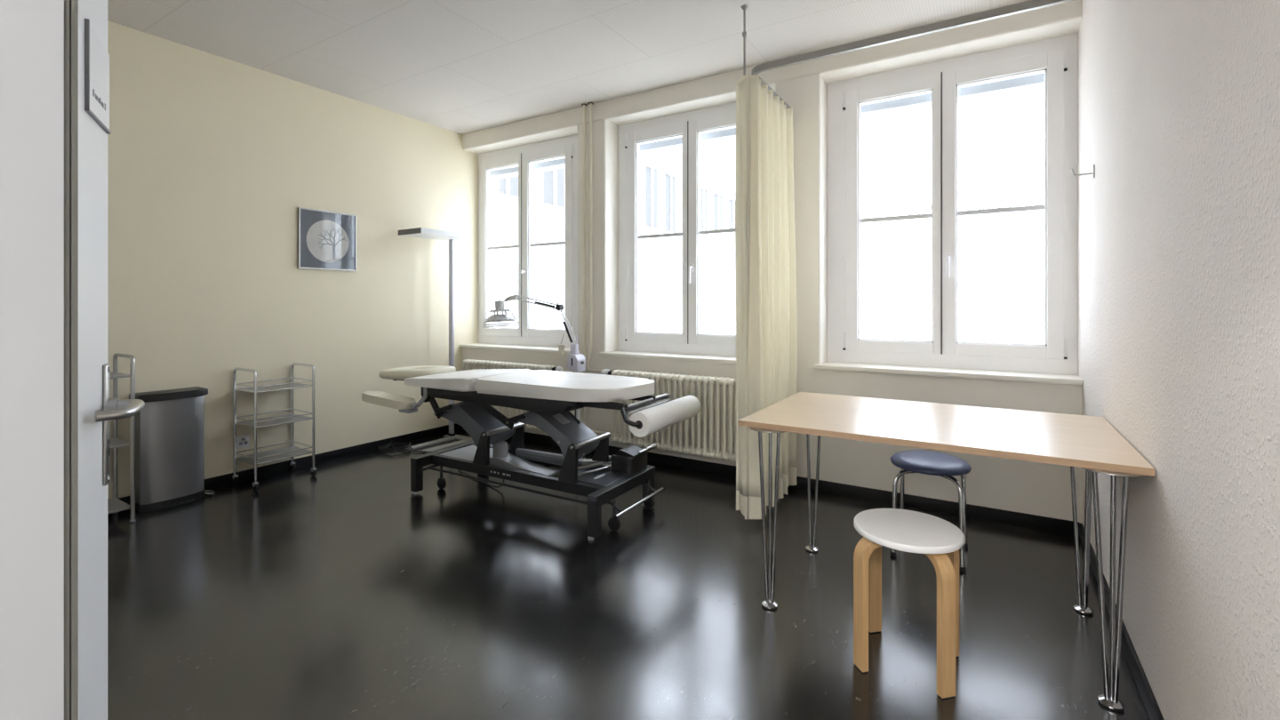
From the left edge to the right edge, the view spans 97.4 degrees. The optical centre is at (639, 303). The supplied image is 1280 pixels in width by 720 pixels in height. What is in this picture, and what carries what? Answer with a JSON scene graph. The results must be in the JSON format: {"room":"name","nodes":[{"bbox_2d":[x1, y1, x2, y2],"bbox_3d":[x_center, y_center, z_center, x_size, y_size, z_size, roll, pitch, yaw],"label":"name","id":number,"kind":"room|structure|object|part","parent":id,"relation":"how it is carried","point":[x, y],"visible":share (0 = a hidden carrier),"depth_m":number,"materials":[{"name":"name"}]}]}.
{"room":"examination room","nodes":[
{"label":"examination room","id":0,"kind":"room"},
{"bbox_2d":[107,20,492,498],"bbox_3d":[-2.665,-0.210,3.906,0.200,2.780,4.300,0,0,32],"label":"wall","id":1,"kind":"structure","parent":0,"point":[212,160],"depth_m":3.88,"materials":[{"name":"beige paint"}]},
{"bbox_2d":[236,434,249,448],"bbox_3d":[-2.644,0.918,3.742,0.010,0.080,0.080,0,0,32],"label":"wall outlet","id":2,"kind":"object","parent":1,"relation":"attached to","point":[244,441],"visible":1,"depth_m":3.74,"materials":[{"name":"white plastic"}]},
{"bbox_2d":[118,423,462,504],"bbox_3d":[-2.642,1.145,3.744,0.012,0.070,3.670,0,0,32],"label":"baseboard","id":3,"kind":"structure","parent":1,"relation":"attached to","point":[223,480],"depth_m":4.16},
{"bbox_2d":[297,207,356,271],"bbox_3d":[-2.340,-0.476,4.218,0.020,0.436,0.430,0,0,32],"label":"framed print","id":4,"kind":"object","parent":1,"relation":"attached to","point":[326,240],"visible":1,"depth_m":4.21,"materials":[{"name":"paper"}]},
{"bbox_2d":[107,0,1030,134],"bbox_3d":[-0.286,-1.675,1.269,7.230,0.150,6.250,0,0,32],"label":"ceiling","id":5,"kind":"structure","parent":0,"point":[462,67],"depth_m":3.41,"materials":[{"name":"white paint"}]},
{"bbox_2d":[107,429,1149,719],"bbox_3d":[-0.286,1.240,1.269,7.230,0.120,6.250,0,0,32],"label":"floor","id":6,"kind":"structure","parent":0,"point":[341,592],"depth_m":2.14,"materials":[{"name":"black laminate"}]},
{"bbox_2d":[107,352,135,523],"bbox_3d":[-2.955,0.728,2.947,0.291,0.905,0.403,0,0,32],"label":"shelf rack","id":7,"kind":"object","parent":6,"relation":"on","point":[115,505],"visible":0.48,"depth_m":3.04,"materials":[{"name":"metal"}]},
{"bbox_3d":[-2.955,1.099,2.947,0.265,0.012,0.377,0,0,32],"label":"shelf","id":8,"kind":"part","parent":7,"relation":"part of","materials":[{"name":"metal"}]},
{"bbox_3d":[-2.955,0.389,2.947,0.265,0.012,0.377,0,0,32],"label":"shelf","id":9,"kind":"part","parent":7,"relation":"part of","materials":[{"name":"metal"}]},
{"bbox_3d":[-2.955,0.759,2.947,0.265,0.012,0.377,0,0,32],"label":"shelf","id":10,"kind":"part","parent":7,"relation":"part of","materials":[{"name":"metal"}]},
{"bbox_2d":[128,386,214,512],"bbox_3d":[-2.761,0.848,3.345,0.200,0.664,0.377,0,0,32],"label":"waste bin","id":11,"kind":"object","parent":6,"relation":"on","point":[170,427],"visible":0.97,"depth_m":3.27,"materials":[{"name":"metal"}]},
{"bbox_3d":[-2.783,0.537,3.333,0.175,0.042,0.333,0,0,32],"label":"lid","id":12,"kind":"part","parent":11,"relation":"part of","materials":[{"name":"black plastic"}]},
{"bbox_2d":[232,362,316,491],"bbox_3d":[-2.448,0.797,3.769,0.331,0.766,0.382,0,0,32],"label":"trolley","id":13,"kind":"object","parent":6,"relation":"on","point":[255,459],"visible":1,"depth_m":3.71,"materials":[{"name":"silver metal"}]},
{"bbox_3d":[-2.545,0.771,3.618,0.298,0.714,0.017,0,0,32],"label":"frame","id":14,"kind":"part","parent":13,"relation":"part of","materials":[{"name":"silver metal"}]},
{"bbox_3d":[-2.450,0.543,3.770,0.290,0.043,0.367,0,0,32],"label":"guard rail","id":15,"kind":"part","parent":13,"relation":"part of","materials":[{"name":"silver metal"}]},
{"bbox_2d":[237,414,310,426],"bbox_3d":[-2.450,0.783,3.770,0.269,0.004,0.350,0,0,32],"label":"shelf","id":16,"kind":"object","parent":13,"relation":"attached to","point":[280,421],"depth_m":3.75,"materials":[{"name":"metal"}]},
{"bbox_3d":[-2.450,0.766,3.770,0.290,0.043,0.367,0,0,32],"label":"guard rail","id":17,"kind":"part","parent":13,"relation":"part of","materials":[{"name":"silver metal"}]},
{"bbox_2d":[237,446,310,463],"bbox_3d":[-2.450,1.013,3.770,0.269,0.004,0.350,0,0,32],"label":"shelf","id":18,"kind":"object","parent":13,"relation":"attached to","point":[287,455],"depth_m":3.76,"materials":[{"name":"metal"}]},
{"bbox_3d":[-2.450,0.996,3.770,0.290,0.043,0.367,0,0,32],"label":"guard rail","id":19,"kind":"part","parent":13,"relation":"part of","materials":[{"name":"silver metal"}]},
{"bbox_2d":[237,383,311,391],"bbox_3d":[-2.450,0.560,3.770,0.269,0.004,0.350,0,0,32],"label":"shelf","id":20,"kind":"object","parent":13,"relation":"attached to","point":[292,386],"depth_m":3.73,"materials":[{"name":"metal"}]},
{"bbox_3d":[-2.355,0.771,3.922,0.298,0.714,0.017,0,0,32],"label":"frame","id":21,"kind":"part","parent":13,"relation":"part of","materials":[{"name":"silver metal"}]},
{"bbox_2d":[398,227,472,453],"bbox_3d":[-1.720,0.280,4.760,0.421,1.800,0.530,0,0,32],"label":"floor lamp","id":22,"kind":"object","parent":6,"relation":"on","point":[418,232],"visible":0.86,"depth_m":4.90,"materials":[{"name":"silver metal"}]},
{"bbox_2d":[378,440,503,487],"bbox_3d":[-1.432,1.089,4.141,1.627,0.179,0.261,0,0,37],"label":"cable","id":23,"kind":"object","parent":6,"relation":"on","point":[389,444],"visible":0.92,"depth_m":4.47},
{"bbox_2d":[361,365,670,540],"bbox_3d":[-0.832,0.804,3.506,2.197,0.751,0.858,0,0,30],"label":"table","id":24,"kind":"object","parent":6,"relation":"on","point":[548,396],"visible":0.99,"depth_m":3.24,"materials":[{"name":"white leather"}]},
{"bbox_3d":[-1.576,0.600,3.520,0.435,0.076,0.129,0,0,30],"label":"armrest","id":25,"kind":"part","parent":24,"relation":"part of","materials":[{"name":"white leather"}]},
{"bbox_3d":[-1.389,1.071,3.498,0.052,0.182,0.052,0,0,30],"label":"leg","id":26,"kind":"part","parent":24,"relation":"part of","materials":[{"name":"black metal"}]},
{"bbox_2d":[403,368,529,391],"bbox_3d":[-1.105,0.473,3.648,0.581,0.078,0.565,0,0,30],"label":"cushion","id":27,"kind":"object","parent":24,"relation":"on","point":[440,380],"depth_m":3.47,"materials":[{"name":"white leather"}]},
{"bbox_3d":[-1.040,0.758,3.592,0.447,0.251,0.225,0,0,30],"label":"lift arm","id":28,"kind":"part","parent":24,"relation":"part of"},
{"bbox_3d":[-0.882,0.935,3.543,0.092,0.130,0.092,0,0,30],"label":"drive motor","id":29,"kind":"part","parent":24,"relation":"part of","materials":[{"name":"grey plastic"}]},
{"bbox_3d":[-0.739,0.551,3.442,1.220,0.077,0.470,0,0,30],"label":"frame","id":30,"kind":"part","parent":24,"relation":"part of","materials":[{"name":"black metal"}]},
{"bbox_3d":[-0.673,1.028,3.386,1.285,0.021,0.570,0,0,30],"label":"lifting rod","id":31,"kind":"part","parent":24,"relation":"part of","materials":[{"name":"black metal"}]},
{"bbox_3d":[-0.670,0.986,3.396,1.401,0.059,0.600,0,0,30],"label":"frame","id":32,"kind":"part","parent":24,"relation":"part of","materials":[{"name":"black metal"}]},
{"bbox_3d":[-0.477,0.746,3.263,0.445,0.252,0.225,0,0,30],"label":"lift arm","id":33,"kind":"part","parent":24,"relation":"part of"},
{"bbox_2d":[473,369,654,401],"bbox_3d":[-0.414,0.473,3.247,0.982,0.078,0.560,0,0,30],"label":"cushion","id":34,"kind":"object","parent":24,"relation":"on","point":[528,385],"depth_m":3.09,"materials":[{"name":"white leather"}]},
{"bbox_3d":[-0.339,0.571,2.987,0.158,0.136,0.018,0,0,30],"label":"release lever","id":35,"kind":"part","parent":24,"relation":"part of","materials":[{"name":"black metal"}]},
{"bbox_3d":[-0.228,1.071,2.819,0.052,0.182,0.052,0,0,30],"label":"leg","id":36,"kind":"part","parent":24,"relation":"part of","materials":[{"name":"black metal"}]},
{"bbox_3d":[-0.207,0.526,2.940,0.325,0.028,0.060,0,0,30],"label":"holder arm","id":37,"kind":"part","parent":24,"relation":"part of","materials":[{"name":"black plastic"}]},
{"bbox_3d":[-0.154,1.054,2.927,0.150,0.057,0.017,0,0,30],"label":"pedal arm","id":38,"kind":"part","parent":24,"relation":"part of"},
{"bbox_3d":[-0.058,0.526,3.195,0.325,0.028,0.060,0,0,30],"label":"holder arm","id":39,"kind":"part","parent":24,"relation":"part of","materials":[{"name":"black plastic"}]},
{"bbox_2d":[638,443,657,454],"bbox_3d":[0.045,0.850,3.297,0.023,0.024,0.200,0,0,30],"label":"pedal","id":40,"kind":"object","parent":24,"relation":"attached to","point":[641,451],"depth_m":3.28,"materials":[{"name":"silver metal"}]},
{"bbox_3d":[0.028,1.054,3.237,0.150,0.057,0.017,0,0,30],"label":"pedal arm","id":41,"kind":"part","parent":24,"relation":"part of"},
{"bbox_3d":[0.050,1.071,3.294,0.052,0.182,0.052,0,0,30],"label":"leg","id":42,"kind":"part","parent":24,"relation":"part of","materials":[{"name":"black metal"}]},
{"bbox_2d":[628,395,700,437],"bbox_3d":[0.147,0.595,3.027,0.124,0.124,0.601,0,0,30],"label":"paper roll","id":43,"kind":"object","parent":24,"relation":"attached to","point":[654,419],"visible":0.98,"depth_m":2.90,"materials":[{"name":"white paper"}]},
{"bbox_2d":[482,289,591,467],"bbox_3d":[-0.732,0.533,4.172,1.119,1.294,0.406,0,0,32],"label":"heat lamp","id":44,"kind":"object","parent":6,"relation":"on","point":[576,362],"visible":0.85,"depth_m":4.11,"materials":[{"name":"white plastic"}]},
{"bbox_3d":[-1.092,0.093,4.397,0.224,0.084,0.224,0,0,32],"label":"heater plate","id":45,"kind":"part","parent":44,"relation":"part of","materials":[{"name":"metal"}]},
{"bbox_3d":[-0.765,-0.013,4.192,0.432,0.113,0.032,0,0,32],"label":"arm","id":46,"kind":"part","parent":44,"relation":"part of","materials":[{"name":"metal"}]},
{"bbox_3d":[-0.526,0.155,4.043,0.164,0.264,0.032,0,0,32],"label":"arm","id":47,"kind":"part","parent":44,"relation":"part of","materials":[{"name":"metal"}]},
{"bbox_2d":[570,336,578,354],"bbox_3d":[-0.465,0.294,4.005,0.056,0.128,0.036,0,0,32],"label":"socket","id":48,"kind":"object","parent":44,"relation":"attached to","point":[574,348],"depth_m":3.99,"materials":[{"name":"white plastic"}]},
{"bbox_2d":[853,508,964,699],"bbox_3d":[0.883,0.957,1.859,0.330,0.447,0.330,0,0,32],"label":"stool","id":49,"kind":"object","parent":6,"relation":"on","point":[940,540],"visible":1,"depth_m":1.80,"materials":[{"name":"white paint"}]},
{"bbox_3d":[0.772,0.966,1.833,0.132,0.420,0.132,0,0,32],"label":"leg","id":50,"kind":"part","parent":49,"relation":"part of","materials":[{"name":"brown wood"}]},
{"bbox_3d":[0.857,0.966,1.970,0.048,0.420,0.138,0,0,-13],"label":"leg","id":51,"kind":"part","parent":49,"relation":"part of","materials":[{"name":"brown wood"}]},
{"bbox_3d":[0.883,0.744,1.859,0.330,0.022,0.330,0,0,32],"label":"seat","id":52,"kind":"part","parent":49,"relation":"part of","materials":[{"name":"white paint"}]},
{"bbox_3d":[0.909,0.966,1.747,0.048,0.420,0.138,0,0,-13],"label":"leg","id":53,"kind":"part","parent":49,"relation":"part of","materials":[{"name":"brown wood"}]},
{"bbox_3d":[0.994,0.966,1.884,0.138,0.420,0.048,0,0,-13],"label":"leg","id":54,"kind":"part","parent":49,"relation":"part of","materials":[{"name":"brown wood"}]},
{"bbox_2d":[890,450,971,571],"bbox_3d":[1.382,0.953,2.680,0.344,0.455,0.344,0,0,32],"label":"stool","id":55,"kind":"object","parent":6,"relation":"on","point":[926,462],"visible":0.89,"depth_m":2.61,"materials":[{"name":"blue leather"}]},
{"bbox_3d":[1.353,0.974,2.805,0.020,0.388,0.158,0,0,-13],"label":"leg","id":56,"kind":"part","parent":55,"relation":"part of","materials":[{"name":"silver metal"}]},
{"bbox_3d":[1.257,0.974,2.651,0.158,0.388,0.020,0,0,-13],"label":"leg","id":57,"kind":"part","parent":55,"relation":"part of","materials":[{"name":"silver metal"}]},
{"bbox_3d":[1.382,0.750,2.680,0.344,0.050,0.344,0,0,32],"label":"seat","id":58,"kind":"part","parent":55,"relation":"part of","materials":[{"name":"blue leather"}]},
{"bbox_3d":[1.411,0.974,2.554,0.020,0.388,0.158,0,0,-13],"label":"leg","id":59,"kind":"part","parent":55,"relation":"part of","materials":[{"name":"silver metal"}]},
{"bbox_3d":[1.508,0.974,2.709,0.158,0.388,0.020,0,0,-13],"label":"leg","id":60,"kind":"part","parent":55,"relation":"part of","materials":[{"name":"silver metal"}]},
{"bbox_2d":[737,392,1154,711],"bbox_3d":[1.129,0.820,2.242,1.240,0.720,0.892,0,0,32],"label":"table","id":61,"kind":"object","parent":6,"relation":"on","point":[1092,444],"visible":1,"depth_m":2.10,"materials":[{"name":"brown wood"}]},
{"bbox_3d":[0.507,0.485,2.194,0.150,0.004,0.150,0,0,32],"label":"mounting plate","id":62,"kind":"part","parent":61,"relation":"part of","materials":[{"name":"metal"}]},
{"bbox_3d":[0.514,0.826,2.196,0.083,0.681,0.084,0,0,32],"label":"leg","id":63,"kind":"part","parent":61,"relation":"part of","materials":[{"name":"silver metal"}]},
{"bbox_3d":[0.826,0.826,2.687,0.083,0.681,0.084,0,0,32],"label":"leg","id":64,"kind":"part","parent":61,"relation":"part of","materials":[{"name":"silver metal"}]},
{"bbox_3d":[1.696,0.826,2.156,0.083,0.681,0.084,0,0,32],"label":"leg","id":65,"kind":"part","parent":61,"relation":"part of","materials":[{"name":"silver metal"}]},
{"bbox_3d":[1.385,0.826,1.661,0.083,0.681,0.084,0,0,32],"label":"leg","id":66,"kind":"part","parent":61,"relation":"part of","materials":[{"name":"silver metal"}]},
{"bbox_3d":[1.387,0.485,1.653,0.150,0.004,0.150,0,0,32],"label":"mounting plate","id":67,"kind":"part","parent":61,"relation":"part of","materials":[{"name":"metal"}]},
{"bbox_2d":[462,0,1082,523],"bbox_3d":[0.403,-0.210,4.265,4.623,2.780,0.440,0,0,32],"label":"wall","id":68,"kind":"structure","parent":0,"point":[1016,485],"depth_m":3.58,"materials":[{"name":"white paint"}]},
{"bbox_2d":[462,359,563,431],"bbox_3d":[-1.077,0.767,4.819,1.126,0.538,0.186,0,0,32],"label":"radiator","id":69,"kind":"object","parent":68,"relation":"attached to","point":[471,364],"visible":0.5,"depth_m":4.75,"materials":[{"name":"metal"}]},
{"bbox_3d":[-0.644,0.525,4.500,0.053,0.054,0.054,0,0,32],"label":"valve knob","id":70,"kind":"part","parent":69,"relation":"part of","materials":[{"name":"white plastic"}]},
{"bbox_2d":[459,134,580,353],"bbox_3d":[-0.973,-0.522,5.104,1.400,1.865,0.475,0,0,32],"label":"window","id":71,"kind":"structure","parent":68,"relation":"in","point":[548,272],"depth_m":5.12,"materials":[{"name":"white plastic"}]},
{"bbox_3d":[-1.302,-0.540,5.316,0.548,1.680,0.064,0,0,32],"label":"sash","id":72,"kind":"part","parent":71,"relation":"part of","materials":[{"name":"white plastic"}]},
{"bbox_3d":[-1.284,-0.151,5.313,0.431,0.768,0.006,0,0,32],"label":"frosted pane","id":73,"kind":"part","parent":71,"relation":"part of","materials":[{"name":"white glass"}]},
{"bbox_3d":[-1.040,0.395,4.998,1.400,0.030,0.225,0,0,32],"label":"sill","id":74,"kind":"part","parent":71,"relation":"part of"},
{"bbox_2d":[489,158,564,178],"bbox_3d":[-0.895,-1.357,5.258,1.330,0.197,0.130,0,0,32],"label":"blind","id":75,"kind":"object","parent":71,"relation":"attached to","point":[557,164],"depth_m":5.28,"materials":[{"name":"grey fabric"}]},
{"bbox_3d":[-0.819,-0.540,5.014,0.583,1.680,0.064,0,0,32],"label":"sash","id":76,"kind":"part","parent":71,"relation":"part of","materials":[{"name":"white plastic"}]},
{"bbox_3d":[-0.817,-0.151,5.021,0.439,0.768,0.006,0,0,32],"label":"frosted pane","id":77,"kind":"part","parent":71,"relation":"part of","materials":[{"name":"white glass"}]},
{"bbox_2d":[558,334,564,354],"bbox_3d":[-0.637,0.332,4.613,0.040,0.167,0.059,0,0,32],"label":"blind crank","id":78,"kind":"object","parent":71,"relation":"attached to","point":[561,347],"visible":1,"depth_m":4.59,"materials":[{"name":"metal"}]},
{"bbox_2d":[563,103,602,371],"bbox_3d":[-0.436,-0.532,4.447,0.558,2.131,0.116,0,0,32],"label":"pipe","id":79,"kind":"object","parent":68,"relation":"attached to","point":[590,206],"visible":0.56,"depth_m":4.46,"materials":[{"name":"metal"}]},
{"bbox_2d":[582,104,617,436],"bbox_3d":[-0.418,-0.287,4.426,0.628,2.622,0.132,0,0,32],"label":"pipe","id":80,"kind":"object","parent":68,"relation":"attached to","point":[583,106],"visible":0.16,"depth_m":4.49,"materials":[{"name":"metal"}]},
{"bbox_2d":[599,102,735,364],"bbox_3d":[0.411,-0.522,4.239,1.435,1.865,0.475,0,0,32],"label":"window","id":81,"kind":"structure","parent":68,"relation":"in","point":[676,291],"depth_m":4.32,"materials":[{"name":"white plastic"}]},
{"bbox_3d":[0.144,-0.540,4.412,0.548,1.680,0.064,0,0,32],"label":"sash","id":82,"kind":"part","parent":81,"relation":"part of","materials":[{"name":"glass"}]},
{"bbox_3d":[0.162,-0.151,4.409,0.431,0.768,0.006,0,0,32],"label":"frosted pane","id":83,"kind":"part","parent":81,"relation":"part of","materials":[{"name":"white glass"}]},
{"bbox_3d":[0.345,0.395,4.133,1.435,0.030,0.225,0,0,32],"label":"sill","id":84,"kind":"part","parent":81,"relation":"part of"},
{"bbox_2d":[639,128,735,154],"bbox_3d":[0.505,-1.357,4.384,1.330,0.197,0.130,0,0,32],"label":"blind","id":85,"kind":"object","parent":81,"relation":"attached to","point":[728,134],"depth_m":4.43,"materials":[{"name":"grey fabric"}]},
{"bbox_3d":[0.376,-0.230,4.197,0.028,0.150,0.054,0,0,32],"label":"handle","id":86,"kind":"part","parent":81,"relation":"part of","materials":[{"name":"white plastic"}]},
{"bbox_3d":[0.627,-0.540,4.110,0.583,1.680,0.064,0,0,32],"label":"sash","id":87,"kind":"part","parent":81,"relation":"part of","materials":[{"name":"white plastic"}]},
{"bbox_3d":[0.629,-0.151,4.117,0.439,0.768,0.006,0,0,32],"label":"frosted pane","id":88,"kind":"part","parent":81,"relation":"part of","materials":[{"name":"white glass"}]},
{"bbox_2d":[601,368,735,462],"bbox_3d":[0.218,0.765,4.010,1.126,0.543,0.186,0,0,32],"label":"radiator","id":89,"kind":"object","parent":68,"relation":"attached to","point":[727,452],"visible":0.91,"depth_m":3.82,"materials":[{"name":"metal"}]},
{"bbox_3d":[-0.259,0.520,4.259,0.053,0.054,0.054,0,0,32],"label":"valve knob","id":90,"kind":"part","parent":89,"relation":"part of","materials":[{"name":"white plastic"}]},
{"bbox_2d":[462,427,1079,535],"bbox_3d":[0.283,1.145,4.073,4.599,0.070,0.012,0,0,32],"label":"baseboard","id":91,"kind":"structure","parent":68,"relation":"attached to","point":[973,511],"depth_m":3.33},
{"bbox_2d":[740,0,1082,384],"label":"window","id":92,"kind":"structure","parent":68,"relation":"in","point":[946,292],"depth_m":3.31,"materials":[{"name":"white plastic"}]},
{"bbox_3d":[0.563,-1.410,3.023,0.040,0.380,0.040,0,0,32],"label":"ceiling rod","id":93,"kind":"part","parent":92,"relation":"part of","materials":[{"name":"grey metal"}]},
{"bbox_2d":[735,73,797,519],"bbox_3d":[0.753,-0.045,3.287,0.172,2.374,0.743,0,0,32],"label":"curtain","id":94,"kind":"object","parent":92,"relation":"hanging from","point":[765,276],"visible":0.83,"depth_m":3.12,"materials":[{"name":"white fabric"}]},
{"bbox_3d":[1.577,-0.540,3.517,0.548,1.680,0.064,0,0,32],"label":"sash","id":95,"kind":"part","parent":92,"relation":"part of","materials":[{"name":"glass"}]},
{"bbox_3d":[1.595,-0.151,3.514,0.431,0.768,0.006,0,0,32],"label":"frosted pane","id":96,"kind":"part","parent":92,"relation":"part of","materials":[{"name":"white glass"}]},
{"bbox_3d":[1.391,-1.410,2.935,1.538,0.380,0.768,0,0,32],"label":"curtain rail","id":97,"kind":"part","parent":92,"relation":"part of","materials":[{"name":"grey metal"}]},
{"bbox_3d":[1.718,0.395,3.275,1.343,0.030,0.225,0,0,32],"label":"sill","id":98,"kind":"part","parent":92,"relation":"part of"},
{"bbox_3d":[1.810,-0.230,3.302,0.028,0.150,0.054,0,0,32],"label":"handle","id":99,"kind":"part","parent":92,"relation":"part of","materials":[{"name":"white plastic"}]},
{"bbox_2d":[860,72,1044,119],"bbox_3d":[1.890,-1.357,3.518,1.268,0.197,0.130,0,0,32],"label":"blind","id":100,"kind":"object","parent":92,"relation":"attached to","point":[1032,83],"depth_m":3.41,"materials":[{"name":"grey fabric"}]},
{"bbox_3d":[2.062,-0.151,3.222,0.439,0.768,0.006,0,0,32],"label":"frosted pane","id":101,"kind":"part","parent":92,"relation":"part of","materials":[{"name":"white glass"}]},
{"bbox_3d":[2.060,-0.540,3.215,0.583,1.680,0.064,0,0,32],"label":"sash","id":102,"kind":"part","parent":92,"relation":"part of","materials":[{"name":"glass"}]},
{"bbox_2d":[1077,0,1279,719],"bbox_3d":[1.425,-0.210,1.350,0.200,2.780,4.300,0,0,32],"label":"wall","id":103,"kind":"structure","parent":0,"point":[1179,100],"depth_m":1.31,"materials":[{"name":"white paint"}]},
{"bbox_2d":[1071,164,1094,178],"bbox_3d":[2.005,-0.595,2.545,0.083,0.060,0.024,0,0,32],"label":"coat hook","id":104,"kind":"object","parent":103,"relation":"attached to","point":[1072,170],"visible":1,"depth_m":2.54,"materials":[{"name":"metal"}]},
{"bbox_3d":[2.003,-0.600,2.546,0.079,0.036,0.010,0,0,32],"label":"hook arm","id":105,"kind":"part","parent":104,"relation":"part of","materials":[{"name":"metal"}]},
{"bbox_3d":[2.038,-0.595,2.525,0.006,0.060,0.024,0,0,32],"label":"hook plate","id":106,"kind":"part","parent":104,"relation":"part of","materials":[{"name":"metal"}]},
{"bbox_2d":[1080,522,1164,719],"bbox_3d":[1.266,1.145,1.295,0.012,0.070,3.658,0,0,32],"label":"baseboard","id":107,"kind":"structure","parent":103,"relation":"attached to","point":[1153,710],"depth_m":1.77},
{"label":"outside","id":108,"kind":"structure","parent":0,"visible":0},
{"bbox_3d":[19.753,2.480,31.611,80.000,0.100,65.450,0,0,32],"label":"ground","id":109,"kind":"structure","parent":108,"visible":0},
{"bbox_2d":[498,140,735,246],"bbox_3d":[-1.062,-2.020,19.059,6.600,8.900,21.200,0,0,32],"label":"building","id":110,"kind":"structure","parent":109,"relation":"on","point":[663,170],"depth_m":16.05,"materials":[{"name":"white"}]},
{"bbox_2d":[870,173,1044,215],"bbox_3d":[9.550,-0.702,16.574,4.999,6.272,3.186,0,0,32],"label":"bare tree","id":111,"kind":"object","parent":109,"relation":"on","point":[906,211],"visible":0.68,"depth_m":16.44,"materials":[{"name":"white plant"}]},
{"bbox_2d":[979,185,1044,208],"bbox_3d":[15.258,-1.060,22.163,3.860,6.987,4.726,0,0,32],"label":"bare tree","id":112,"kind":"object","parent":109,"relation":"on","point":[1024,201],"visible":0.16,"depth_m":21.03,"materials":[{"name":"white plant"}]},
{"bbox_3d":[-1.709,-0.210,0.885,4.623,2.780,0.190,0,0,32],"label":"wall","id":113,"kind":"structure","parent":0,"visible":0},
{"bbox_2d":[0,0,78,719],"bbox_3d":[-0.636,0.165,0.345,0.045,2.030,0.412,0,0,32],"label":"door frame","id":114,"kind":"structure","parent":113,"relation":"attached to","point":[32,31],"depth_m":0.49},
{"bbox_2d":[78,0,144,719],"bbox_3d":[-0.827,0.164,0.792,0.104,2.008,0.750,0,0,-33],"label":"door","id":115,"kind":"structure","parent":114,"relation":"attached to","point":[96,409],"depth_m":1.00,"materials":[{"name":"paint"}]},
{"bbox_3d":[-0.990,-0.409,1.027,0.005,0.157,0.158,0,0,-33],"label":"sign frame","id":116,"kind":"part","parent":115,"relation":"part of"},
{"bbox_3d":[-1.021,0.230,1.075,0.006,0.230,0.028,0,0,-33],"label":"lock plate","id":117,"kind":"part","parent":115,"relation":"part of","materials":[{"name":"metal"}]},
{"bbox_3d":[-0.962,0.195,1.042,0.057,0.029,0.152,0,0,-36],"label":"handle","id":118,"kind":"part","parent":115,"relation":"part of","materials":[{"name":"metal"}]},
{"bbox_2d":[69,0,71,719],"bbox_3d":[-0.530,0.165,0.516,0.043,2.030,0.001,0,0,32],"label":"seal","id":119,"kind":"object","parent":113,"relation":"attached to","point":[69,0],"visible":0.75,"depth_m":0.51,"materials":[{"name":"black rubber"}]}
]}

